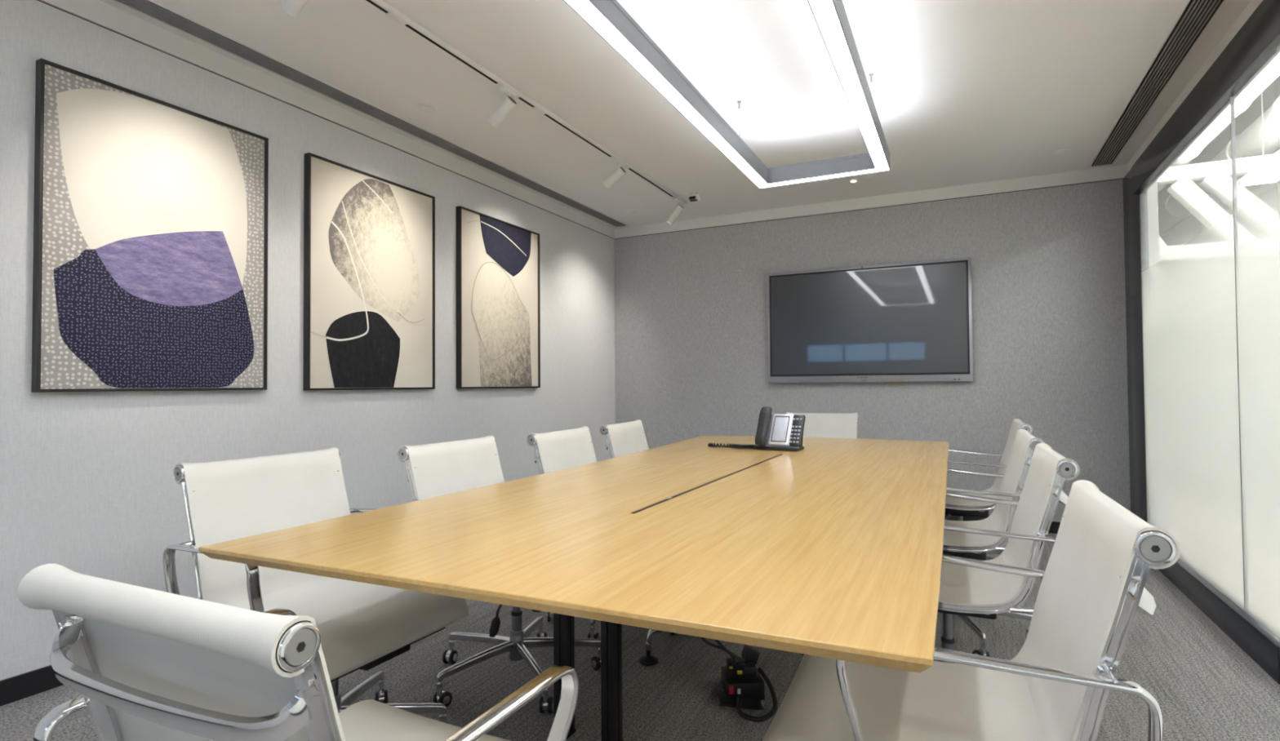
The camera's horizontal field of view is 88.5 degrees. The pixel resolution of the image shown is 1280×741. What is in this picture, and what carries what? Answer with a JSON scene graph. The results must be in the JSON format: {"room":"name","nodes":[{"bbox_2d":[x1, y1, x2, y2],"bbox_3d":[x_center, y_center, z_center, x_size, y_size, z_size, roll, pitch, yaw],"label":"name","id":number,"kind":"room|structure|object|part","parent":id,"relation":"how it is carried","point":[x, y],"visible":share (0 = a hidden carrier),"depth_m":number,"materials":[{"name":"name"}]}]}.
{"room":"conference room","nodes":[
{"label":"conference room","id":0,"kind":"room"},
{"bbox_2d":[0,0,615,680],"bbox_3d":[-1.950,-0.084,2.946,0.100,2.502,7.576,-1,-1,26],"label":"wall","id":1,"kind":"structure","parent":0,"point":[88,486],"depth_m":2.92,"materials":[{"name":"grey paint"}]},
{"bbox_2d":[0,665,63,706],"bbox_3d":[-1.891,1.124,2.895,0.012,0.084,7.576,-1,-1,26],"label":"baseboard","id":2,"kind":"structure","parent":1,"relation":"attached to","point":[24,686],"depth_m":2.32,"materials":[{"name":"black"}]},
{"bbox_2d":[31,57,268,392],"bbox_3d":[-1.977,-0.516,2.747,0.040,1.202,0.864,-1,-1,26],"label":"framed picture","id":3,"kind":"object","parent":1,"relation":"attached to","point":[150,272],"visible":1,"depth_m":2.66,"materials":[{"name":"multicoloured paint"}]},
{"bbox_2d":[40,0,614,238],"bbox_3d":[-1.955,-1.387,2.973,0.100,0.092,7.576,-1,-1,26],"label":"trim","id":4,"kind":"structure","parent":1,"relation":"attached to","point":[99,12],"depth_m":3.25,"materials":[{"name":"white paint"}]},
{"bbox_2d":[302,152,435,390],"bbox_3d":[-1.496,-0.496,3.730,0.040,1.208,0.888,-1,-1,26],"label":"framed picture","id":5,"kind":"object","parent":1,"relation":"attached to","point":[369,240],"visible":1,"depth_m":3.66,"materials":[{"name":"paper"}]},
{"bbox_2d":[455,205,540,388],"bbox_3d":[-1.000,-0.477,4.745,0.040,1.208,0.910,-1,-1,26],"label":"framed picture","id":6,"kind":"object","parent":1,"relation":"attached to","point":[498,291],"visible":1,"depth_m":4.68,"materials":[{"name":"paper"}]},
{"bbox_2d":[37,0,1123,239],"bbox_3d":[-0.118,-1.369,2.132,4.158,0.006,7.681,-1,-1,26],"label":"trim","id":7,"kind":"structure","parent":1,"relation":"attached to","point":[37,0],"depth_m":4.63,"materials":[{"name":"white paint"}]},
{"bbox_2d":[0,533,1279,740],"bbox_3d":[-0.093,1.183,2.014,4.213,0.100,7.776,-1,-1,26],"label":"floor","id":8,"kind":"structure","parent":0,"point":[1205,687],"depth_m":2.40,"materials":[{"name":"grey carpet"}]},
{"bbox_2d":[17,564,578,740],"bbox_3d":[-0.463,0.692,1.054,0.680,0.846,0.644,-1,-1,25],"label":"office chair","id":9,"kind":"object","parent":8,"relation":"on","point":[145,664],"visible":1,"depth_m":0.82,"materials":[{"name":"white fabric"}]},
{"bbox_3d":[-0.753,0.592,1.115,0.105,0.252,0.433,-1,-1,25],"label":"armrest","id":10,"kind":"part","parent":9,"relation":"part of","materials":[{"name":"silver metal"}]},
{"bbox_3d":[-0.567,0.467,0.840,0.510,0.404,0.161,-1,-1,25],"label":"backrest","id":11,"kind":"part","parent":9,"relation":"part of","materials":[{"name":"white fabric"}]},
{"bbox_3d":[-0.432,0.722,1.117,0.510,0.115,0.480,-1,-1,25],"label":"seat","id":12,"kind":"part","parent":9,"relation":"part of","materials":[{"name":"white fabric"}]},
{"bbox_3d":[-0.233,0.582,0.871,0.105,0.252,0.433,-1,-1,25],"label":"armrest","id":13,"kind":"part","parent":9,"relation":"part of","materials":[{"name":"silver metal"}]},
{"bbox_2d":[162,447,468,724],"bbox_3d":[-0.930,0.700,1.953,0.633,0.876,0.680,-1,-1,26],"label":"office chair","id":14,"kind":"object","parent":8,"relation":"on","point":[362,626],"visible":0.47,"depth_m":1.95,"materials":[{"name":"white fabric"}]},
{"bbox_3d":[-1.116,0.578,1.726,0.433,0.252,0.105,-1,-1,26],"label":"armrest","id":15,"kind":"part","parent":14,"relation":"part of","materials":[{"name":"silver metal"}]},
{"bbox_3d":[-1.144,0.468,2.062,0.161,0.404,0.510,-1,-1,26],"label":"backrest","id":16,"kind":"part","parent":14,"relation":"part of","materials":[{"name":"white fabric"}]},
{"bbox_3d":[-0.862,0.713,1.918,0.480,0.115,0.510,-1,-1,26],"label":"seat","id":17,"kind":"part","parent":14,"relation":"part of","materials":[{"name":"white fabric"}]},
{"bbox_3d":[-0.896,1.039,2.108,0.024,0.081,0.306,-1,-1,4],"label":"leg","id":18,"kind":"part","parent":14,"relation":"part of","materials":[{"name":"metal"}]},
{"bbox_3d":[-0.862,0.587,2.242,0.433,0.252,0.105,-1,-1,26],"label":"armrest","id":19,"kind":"part","parent":14,"relation":"part of","materials":[{"name":"silver metal"}]},
{"bbox_3d":[-0.741,1.035,1.976,0.306,0.081,0.024,0,-1,-14],"label":"leg","id":20,"kind":"part","parent":14,"relation":"part of","materials":[{"name":"metal"}]},
{"bbox_2d":[396,435,600,713],"bbox_3d":[-0.483,0.708,2.472,0.633,0.876,0.680,-1,-1,24],"label":"office chair","id":21,"kind":"object","parent":8,"relation":"on","point":[435,469],"visible":0.45,"depth_m":2.47,"materials":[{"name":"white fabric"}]},
{"bbox_3d":[-0.700,0.476,2.573,0.161,0.404,0.510,-1,-1,24],"label":"backrest","id":22,"kind":"part","parent":21,"relation":"part of","materials":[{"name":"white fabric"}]},
{"bbox_3d":[-0.581,1.042,2.332,0.024,0.081,0.306,-2,-2,44],"label":"leg","id":23,"kind":"part","parent":21,"relation":"part of","materials":[{"name":"metal"}]},
{"bbox_3d":[-0.616,1.046,2.532,0.306,0.081,0.024,-1,-1,26],"label":"leg","id":24,"kind":"part","parent":21,"relation":"part of","materials":[{"name":"metal"}]},
{"bbox_3d":[-0.463,0.826,2.261,0.032,0.094,0.248,-1,-1,9],"label":"tilt lever","id":25,"kind":"part","parent":21,"relation":"part of","materials":[{"name":"black plastic"}]},
{"bbox_3d":[-0.380,1.040,2.304,0.024,0.081,0.306,0,-1,-28],"label":"leg","id":26,"kind":"part","parent":21,"relation":"part of","materials":[{"name":"metal"}]},
{"bbox_3d":[-0.437,1.047,2.627,0.024,0.081,0.306,-1,-1,8],"label":"leg","id":27,"kind":"part","parent":21,"relation":"part of","materials":[{"name":"metal"}]},
{"bbox_3d":[-0.291,1.043,2.486,0.306,0.081,0.024,0,-1,-10],"label":"leg","id":28,"kind":"part","parent":21,"relation":"part of","materials":[{"name":"metal"}]},
{"bbox_2d":[198,435,949,740],"bbox_3d":[0.417,0.774,2.691,1.562,0.742,3.478,-1,-1,26],"label":"conference table","id":29,"kind":"object","parent":8,"relation":"on","point":[831,548],"visible":0.88,"depth_m":1.45,"materials":[{"name":"brown wood"}]},
{"bbox_3d":[-0.238,0.795,2.061,0.054,0.680,0.054,-1,-1,26],"label":"leg","id":30,"kind":"part","parent":29,"relation":"part of","materials":[{"name":"black metal"}]},
{"bbox_3d":[-0.087,0.793,1.993,0.054,0.680,0.054,-1,-1,26],"label":"leg","id":31,"kind":"part","parent":29,"relation":"part of","materials":[{"name":"black metal"}]},
{"bbox_2d":[707,406,805,451],"bbox_3d":[0.625,0.309,3.550,0.524,0.224,0.181,-1,-2,32],"label":"desk phone","id":32,"kind":"object","parent":29,"relation":"on","point":[777,432],"visible":1,"depth_m":3.46,"materials":[{"name":"black plastic"}]},
{"bbox_3d":[0.518,0.409,3.570,0.316,0.025,0.104,-1,-2,32],"label":"coiled cord","id":33,"kind":"part","parent":32,"relation":"part of","materials":[{"name":"black plastic"}]},
{"bbox_3d":[0.743,0.312,3.466,0.104,0.158,0.093,-1,-2,32],"label":"display frame","id":34,"kind":"part","parent":32,"relation":"part of","materials":[{"name":"silver metal"}]},
{"bbox_3d":[0.818,0.314,3.425,0.066,0.162,0.098,-1,-2,32],"label":"keypad panel","id":35,"kind":"part","parent":32,"relation":"part of","materials":[{"name":"black plastic"}]},
{"bbox_2d":[526,426,679,639],"bbox_3d":[-0.102,0.718,3.049,0.666,0.876,0.680,-1,-1,23],"label":"office chair","id":36,"kind":"object","parent":8,"relation":"on","point":[557,451],"visible":0.22,"depth_m":3.09,"materials":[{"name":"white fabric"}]},
{"bbox_3d":[-0.336,0.486,3.153,0.161,0.404,0.510,-1,-1,23],"label":"backrest","id":37,"kind":"part","parent":36,"relation":"part of","materials":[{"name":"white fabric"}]},
{"bbox_3d":[-0.152,1.051,2.876,0.024,0.081,0.306,-1,-1,19],"label":"leg","id":38,"kind":"part","parent":36,"relation":"part of","materials":[{"name":"metal"}]},
{"bbox_2d":[599,419,648,458],"bbox_3d":[0.172,0.731,3.683,0.644,0.876,0.680,-1,-1,21],"label":"office chair","id":39,"kind":"object","parent":8,"relation":"on","point":[622,439],"visible":0.12,"depth_m":3.73,"materials":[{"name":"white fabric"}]},
{"bbox_2d":[715,644,764,710],"bbox_3d":[0.349,1.068,2.297,0.167,0.142,0.211,0,-1,-2],"label":"box","id":40,"kind":"object","parent":8,"relation":"on","point":[744,680],"visible":0.97,"depth_m":2.27,"materials":[{"name":"black plastic"}]},
{"bbox_2d":[701,637,737,665],"bbox_3d":[0.274,0.735,2.445,0.042,0.591,0.326,0,-1,-24],"label":"power cable","id":41,"kind":"object","parent":40,"relation":"attached to","point":[702,638],"visible":0.27,"depth_m":2.43,"materials":[{"name":"black plastic"}]},
{"bbox_2d":[714,640,744,662],"bbox_3d":[0.320,0.732,2.450,0.119,0.586,0.335,-1,-1,6],"label":"power cable","id":42,"kind":"object","parent":40,"relation":"attached to","point":[717,642],"visible":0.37,"depth_m":2.29,"materials":[{"name":"black plastic"}]},
{"bbox_2d":[728,686,733,694],"bbox_3d":[0.314,1.097,2.253,0.016,0.026,0.004,0,-1,-2],"label":"switch","id":43,"kind":"object","parent":40,"relation":"attached to","point":[731,688],"depth_m":2.25,"materials":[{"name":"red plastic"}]},
{"bbox_2d":[728,666,742,675],"bbox_3d":[0.334,1.048,2.295,0.049,0.018,0.016,-1,-1,31],"label":"socket","id":44,"kind":"object","parent":40,"relation":"attached to","point":[732,670],"depth_m":2.30,"materials":[{"name":"yellow plastic"}]},
{"bbox_3d":[0.340,1.125,2.242,0.145,0.027,0.103,0,-1,-2],"label":"lid","id":45,"kind":"part","parent":40,"relation":"part of","materials":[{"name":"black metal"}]},
{"bbox_2d":[736,667,777,722],"bbox_3d":[0.405,1.093,2.221,0.136,0.084,0.227,-1,-1,26],"label":"power cable","id":46,"kind":"object","parent":8,"relation":"on","point":[760,719],"visible":1,"depth_m":2.17,"materials":[{"name":"black plastic"}]},
{"bbox_2d":[786,412,858,438],"bbox_3d":[1.221,0.743,4.588,0.680,0.876,0.651,-1,-1,25],"label":"office chair","id":47,"kind":"object","parent":8,"relation":"on","point":[816,424],"visible":0.11,"depth_m":4.80,"materials":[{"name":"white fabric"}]},
{"bbox_2d":[762,480,1180,740],"bbox_3d":[0.590,0.674,1.295,0.639,0.876,0.680,-1,-1,24],"label":"office chair","id":48,"kind":"object","parent":8,"relation":"on","point":[1057,687],"visible":0.79,"depth_m":1.22,"materials":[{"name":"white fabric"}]},
{"bbox_3d":[0.523,0.689,1.325,0.480,0.115,0.510,-1,-1,24],"label":"seat","id":49,"kind":"part","parent":48,"relation":"part of","materials":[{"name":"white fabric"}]},
{"bbox_3d":[0.769,0.560,1.532,0.433,0.252,0.105,-1,-1,24],"label":"armrest","id":50,"kind":"part","parent":48,"relation":"part of","materials":[{"name":"silver metal"}]},
{"bbox_3d":[0.532,0.550,1.008,0.433,0.252,0.105,-1,-1,24],"label":"armrest","id":51,"kind":"part","parent":48,"relation":"part of","materials":[{"name":"silver metal"}]},
{"bbox_3d":[0.806,0.435,1.201,0.161,0.404,0.510,-1,-1,24],"label":"backrest","id":52,"kind":"part","parent":48,"relation":"part of","materials":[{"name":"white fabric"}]},
{"bbox_2d":[944,418,1032,560],"bbox_3d":[1.812,0.719,3.710,0.664,0.876,0.680,-1,-1,25],"label":"office chair","id":53,"kind":"object","parent":8,"relation":"on","point":[959,508],"visible":0.25,"depth_m":3.62,"materials":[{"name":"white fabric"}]},
{"bbox_3d":[1.677,0.798,3.588,0.028,0.018,0.220,-1,-2,34],"label":"height lever","id":54,"kind":"part","parent":53,"relation":"part of","materials":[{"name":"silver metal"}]},
{"bbox_3d":[1.757,0.734,3.736,0.480,0.115,0.510,-1,-1,25],"label":"seat","id":55,"kind":"part","parent":53,"relation":"part of","materials":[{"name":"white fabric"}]},
{"bbox_3d":[2.006,0.605,3.939,0.433,0.252,0.105,-1,-1,25],"label":"armrest","id":56,"kind":"part","parent":53,"relation":"part of","materials":[{"name":"silver metal"}]},
{"bbox_3d":[1.761,0.595,3.419,0.433,0.252,0.105,-1,-1,25],"label":"armrest","id":57,"kind":"part","parent":53,"relation":"part of","materials":[{"name":"silver metal"}]},
{"bbox_3d":[1.922,1.051,3.575,0.024,0.081,0.306,1,-2,-41],"label":"leg","id":58,"kind":"part","parent":53,"relation":"part of","materials":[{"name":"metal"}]},
{"bbox_3d":[1.968,1.055,3.772,0.306,0.081,0.024,0,-1,-23],"label":"leg","id":59,"kind":"part","parent":53,"relation":"part of","materials":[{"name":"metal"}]},
{"bbox_3d":[2.038,0.479,3.608,0.161,0.404,0.510,-1,-1,25],"label":"backrest","id":60,"kind":"part","parent":53,"relation":"part of","materials":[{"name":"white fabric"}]},
{"bbox_2d":[942,429,1045,657],"bbox_3d":[1.367,0.704,2.856,0.633,0.876,0.680,-1,-1,25],"label":"office chair","id":61,"kind":"object","parent":8,"relation":"on","point":[960,544],"visible":0.3,"depth_m":2.69,"materials":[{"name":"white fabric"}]},
{"bbox_3d":[1.298,0.719,2.888,0.480,0.115,0.510,-1,-1,25],"label":"seat","id":62,"kind":"part","parent":61,"relation":"part of","materials":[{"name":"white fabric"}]},
{"bbox_3d":[1.338,1.036,2.685,0.024,0.081,0.306,0,-1,4],"label":"leg","id":63,"kind":"part","parent":61,"relation":"part of","materials":[{"name":"metal"}]},
{"bbox_3d":[1.546,0.589,3.092,0.433,0.252,0.105,-1,-1,25],"label":"armrest","id":64,"kind":"part","parent":61,"relation":"part of","materials":[{"name":"silver metal"}]},
{"bbox_3d":[1.303,0.579,2.571,0.433,0.252,0.105,-1,-1,25],"label":"armrest","id":65,"kind":"part","parent":61,"relation":"part of","materials":[{"name":"silver metal"}]},
{"bbox_3d":[1.510,1.037,2.793,0.306,0.081,0.024,-1,-1,22],"label":"leg","id":66,"kind":"part","parent":61,"relation":"part of","materials":[{"name":"metal"}]},
{"bbox_3d":[1.579,0.464,2.762,0.161,0.404,0.510,-1,-1,25],"label":"backrest","id":67,"kind":"part","parent":61,"relation":"part of","materials":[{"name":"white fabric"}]},
{"bbox_2d":[933,443,1079,663],"bbox_3d":[1.017,0.691,2.175,0.673,0.876,0.680,-1,-1,25],"label":"office chair","id":68,"kind":"object","parent":8,"relation":"on","point":[964,591],"visible":0.35,"depth_m":2.00,"materials":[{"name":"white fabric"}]},
{"bbox_3d":[0.966,0.706,2.199,0.480,0.115,0.510,-1,-1,25],"label":"seat","id":69,"kind":"part","parent":68,"relation":"part of","materials":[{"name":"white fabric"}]},
{"bbox_3d":[1.214,0.576,2.403,0.433,0.252,0.105,-1,-1,25],"label":"armrest","id":70,"kind":"part","parent":68,"relation":"part of","materials":[{"name":"silver metal"}]},
{"bbox_3d":[0.972,0.566,1.881,0.433,0.252,0.105,-1,-1,25],"label":"armrest","id":71,"kind":"part","parent":68,"relation":"part of","materials":[{"name":"silver metal"}]},
{"bbox_3d":[1.248,0.451,2.072,0.161,0.404,0.510,-1,-1,25],"label":"backrest","id":72,"kind":"part","parent":68,"relation":"part of","materials":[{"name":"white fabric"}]},
{"bbox_2d":[99,0,1251,228],"bbox_3d":[-0.095,-1.516,2.066,4.253,0.100,7.776,-1,-1,26],"label":"ceiling","id":73,"kind":"structure","parent":0,"point":[964,91],"depth_m":3.26,"materials":[{"name":"paint"}]},
{"bbox_2d":[112,0,626,226],"bbox_3d":[-1.493,-1.419,3.533,0.128,0.008,5.999,-1,-1,26],"label":"ceiling vent","id":74,"kind":"object","parent":73,"relation":"in","point":[150,8],"visible":1,"depth_m":3.33,"materials":[{"name":"grey metal"}]},
{"bbox_2d":[417,102,436,112],"bbox_3d":[-1.152,-1.420,3.557,0.103,0.010,0.103,-1,-1,26],"label":"ceiling sensor","id":75,"kind":"object","parent":73,"relation":"attached to","point":[428,108],"visible":1,"depth_m":3.54,"materials":[{"name":"white plastic"}]},
{"bbox_2d":[364,0,687,204],"bbox_3d":[-0.660,-1.422,3.314,0.038,0.024,4.725,-1,-1,26],"label":"ceiling track","id":76,"kind":"object","parent":73,"relation":"attached to","point":[389,11],"visible":1,"depth_m":3.20,"materials":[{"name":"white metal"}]},
{"bbox_2d":[280,0,306,17],"bbox_3d":[-1.202,-1.343,2.294,0.160,0.178,0.100,-1,-1,26],"label":"track spotlight","id":77,"kind":"object","parent":76,"relation":"attached to","point":[293,8],"visible":1,"depth_m":2.31,"materials":[{"name":"white metal"}]},
{"bbox_2d":[487,84,516,128],"bbox_3d":[-0.703,-1.326,3.319,0.163,0.174,0.100,-1,-1,26],"label":"track spotlight","id":78,"kind":"object","parent":76,"relation":"attached to","point":[506,106],"visible":1,"depth_m":3.30,"materials":[{"name":"white metal"}]},
{"bbox_2d":[602,159,626,189],"bbox_3d":[-0.177,-1.307,4.397,0.164,0.170,0.100,-1,-1,26],"label":"track spotlight","id":79,"kind":"object","parent":76,"relation":"attached to","point":[620,171],"visible":1,"depth_m":4.38,"materials":[{"name":"white metal"}]},
{"bbox_2d":[666,198,684,224],"bbox_3d":[0.280,-1.280,5.309,0.150,0.190,0.100,-1,-1,26],"label":"track spotlight","id":80,"kind":"object","parent":76,"relation":"attached to","point":[678,209],"visible":1,"depth_m":5.29,"materials":[{"name":"white metal"}]},
{"bbox_2d":[626,210,635,213],"bbox_3d":[-0.077,-1.379,5.741,0.089,0.010,0.089,-1,-1,26],"label":"ceiling sensor","id":81,"kind":"object","parent":73,"relation":"attached to","point":[628,211],"visible":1,"depth_m":5.72,"materials":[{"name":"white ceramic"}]},
{"bbox_2d":[687,191,700,202],"bbox_3d":[0.423,-1.365,5.149,0.085,0.073,0.086,-1,-1,26],"label":"ceiling camera","id":82,"kind":"object","parent":73,"relation":"attached to","point":[694,197],"visible":1,"depth_m":5.13,"materials":[{"name":"white plastic"}]},
{"bbox_2d":[563,0,890,188],"bbox_3d":[0.282,-1.300,2.235,0.742,0.330,3.518,-1,-1,26],"label":"pendant lamp","id":83,"kind":"object","parent":73,"relation":"hanging from","point":[609,19],"visible":1,"depth_m":2.69,"materials":[{"name":"white metal"}]},
{"bbox_2d":[848,178,857,182],"bbox_3d":[1.587,-1.410,4.884,0.068,0.011,0.068,-1,-1,26],"label":"recessed light","id":84,"kind":"object","parent":73,"relation":"in","point":[851,180],"visible":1,"depth_m":4.87,"materials":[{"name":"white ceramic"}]},
{"bbox_2d":[1050,149,1071,155],"bbox_3d":[2.766,-1.431,4.321,0.109,0.010,0.109,-1,-1,26],"label":"ceiling speaker","id":85,"kind":"object","parent":73,"relation":"attached to","point":[1061,152],"visible":1,"depth_m":4.31,"materials":[{"name":"white plastic"}]},
{"bbox_2d":[1089,0,1225,167],"bbox_3d":[1.894,-1.480,1.885,0.132,0.008,6.012,-1,-1,26],"label":"ceiling vent","id":86,"kind":"object","parent":73,"relation":"in","point":[1196,15],"visible":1,"depth_m":3.20,"materials":[{"name":"black metal"}]},
{"bbox_2d":[613,178,1130,522],"bbox_3d":[1.602,-0.053,5.481,4.253,2.502,0.100,-1,-1,26],"label":"wall","id":87,"kind":"structure","parent":0,"point":[1049,326],"depth_m":5.08,"materials":[{"name":"grey paint"}]},
{"bbox_2d":[767,257,973,384],"bbox_3d":[1.801,-0.364,5.292,1.556,0.954,0.075,-1,-1,26],"label":"wall display","id":88,"kind":"object","parent":87,"relation":"attached to","point":[906,322],"visible":1,"depth_m":5.23,"materials":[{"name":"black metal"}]},
{"bbox_2d":[786,378,947,381],"bbox_3d":[1.787,0.075,5.253,1.224,0.010,0.002,-1,-1,26],"label":"speaker grille","id":89,"kind":"object","parent":88,"relation":"attached to","point":[788,380],"depth_m":5.24,"materials":[{"name":"grey metal"}]},
{"bbox_2d":[613,164,1127,239],"bbox_3d":[1.590,-1.356,5.506,4.253,0.092,0.100,-1,-1,26],"label":"trim","id":90,"kind":"structure","parent":87,"relation":"attached to","point":[1113,172],"depth_m":5.25,"materials":[{"name":"white paint"}]},
{"bbox_2d":[944,515,1060,533],"bbox_3d":[1.586,1.155,5.404,4.053,0.084,0.012,-1,-1,26],"label":"baseboard","id":91,"kind":"structure","parent":87,"relation":"attached to","point":[1055,526],"depth_m":4.92,"materials":[{"name":"black"}]},
{"bbox_2d":[1127,0,1262,173],"bbox_3d":[1.771,-1.451,1.151,0.100,0.098,7.576,-1,-1,26],"label":"trim","id":92,"kind":"structure","parent":87,"relation":"attached to","point":[1252,6],"depth_m":3.16,"materials":[{"name":"white paint"}]},
{"bbox_2d":[1122,0,1279,684],"bbox_3d":[1.718,-0.150,1.153,0.078,2.502,7.576,-1,-1,26],"label":"glass partition","id":93,"kind":"structure","parent":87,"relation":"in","point":[1203,342],"depth_m":2.97,"materials":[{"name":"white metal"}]},
{"bbox_3d":[2.840,-0.064,3.444,0.010,2.145,1.577,-1,-1,26],"label":"glass pane","id":94,"kind":"part","parent":93,"relation":"part of","materials":[{"name":"white glass"}]},
{"bbox_3d":[1.604,-1.275,0.982,0.060,0.185,7.130,-1,-1,26],"label":"head rail","id":95,"kind":"part","parent":93,"relation":"part of","materials":[{"name":"black metal"}]},
{"bbox_3d":[2.751,1.073,3.231,0.070,0.135,2.002,-1,-1,26],"label":"rail","id":96,"kind":"part","parent":93,"relation":"part of","materials":[{"name":"black metal"}]},
{"bbox_3d":[2.400,-0.081,2.545,0.010,2.145,0.417,-1,-1,26],"label":"glass pane","id":97,"kind":"part","parent":93,"relation":"part of","materials":[{"name":"white glass"}]},
{"label":"outside","id":98,"kind":"structure","parent":0,"visible":0},
{"bbox_2d":[1166,530,1279,631],"bbox_3d":[5.841,1.161,2.911,5.500,0.100,15.800,-1,-1,26],"label":"floor","id":99,"kind":"structure","parent":98,"point":[1266,611],"depth_m":3.49,"materials":[{"name":"white tile"}]},
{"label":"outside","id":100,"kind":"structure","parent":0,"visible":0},
{"bbox_2d":[1160,258,1208,283],"bbox_3d":[6.889,-0.075,7.264,4.000,2.550,0.100,-1,-1,26],"label":"wall corridor end","id":101,"kind":"structure","parent":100,"point":[1168,270],"depth_m":7.58,"materials":[{"name":"white paint"}]},
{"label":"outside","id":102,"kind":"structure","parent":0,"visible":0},
{"bbox_2d":[1147,179,1166,530],"bbox_3d":[5.201,-0.074,7.910,0.100,2.600,7.424,-1,-1,26],"label":"wall","id":103,"kind":"structure","parent":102,"point":[1153,198],"depth_m":4.58,"materials":[{"name":"white paint"}]},
{"bbox_2d":[1157,154,1279,262],"bbox_3d":[6.198,-1.541,5.904,4.000,0.910,0.160,-1,-1,26],"label":"truss","id":104,"kind":"object","parent":103,"relation":"attached to","point":[1216,175],"visible":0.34,"depth_m":6.21,"materials":[{"name":"white metal"}]},
{"bbox_2d":[1157,52,1279,192],"bbox_3d":[4.152,-2.151,4.133,0.239,0.239,14.000,-1,-1,26],"label":"air duct","id":105,"kind":"object","parent":104,"relation":"on","point":[1242,102],"visible":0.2,"depth_m":5.14,"materials":[{"name":"white metal"}]},
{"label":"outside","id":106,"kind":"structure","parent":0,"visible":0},
{"bbox_2d":[1157,175,1279,245],"bbox_3d":[9.297,-0.858,9.942,6.000,4.300,0.100,-1,-1,26],"label":"ceiling","id":107,"kind":"structure","parent":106,"point":[1189,230],"depth_m":10.18,"materials":[{"name":"white paint"}]},
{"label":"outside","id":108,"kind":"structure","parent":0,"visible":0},
{"bbox_2d":[1187,74,1279,164],"bbox_3d":[5.765,-3.187,3.029,5.600,0.100,15.800,-1,-1,26],"label":"ceiling void","id":109,"kind":"structure","parent":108,"point":[1270,94],"depth_m":8.03,"materials":[{"name":"white"}]},
{"bbox_2d":[1237,92,1279,186],"bbox_3d":[4.861,-2.348,4.792,0.260,1.486,1.900,-1,-1,26],"label":"lamp","id":110,"kind":"object","parent":109,"relation":"hanging from","point":[1268,171],"visible":0.84,"depth_m":5.38,"materials":[{"name":"white ceramic"}]},
{"bbox_2d":[1241,157,1279,186],"bbox_3d":[4.866,-1.611,4.776,0.220,0.012,1.840,-1,-1,26],"label":"ceiling light","id":111,"kind":"object","parent":110,"relation":"attached to","point":[1269,171],"depth_m":5.36,"materials":[{"name":"white"}]},
{"bbox_3d":[4.909,-2.412,4.324,0.059,1.380,0.059,-1,-1,26],"label":"rod","id":112,"kind":"object","parent":109,"relation":"hanging from","visible":0},
{"bbox_2d":[1158,96,1279,233],"bbox_3d":[4.869,-2.384,3.786,0.369,0.369,14.000,-1,-1,26],"label":"air duct","id":113,"kind":"object","parent":112,"relation":"hanging from","point":[1249,143],"visible":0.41,"depth_m":6.59,"materials":[{"name":"white metal"}]}
]}

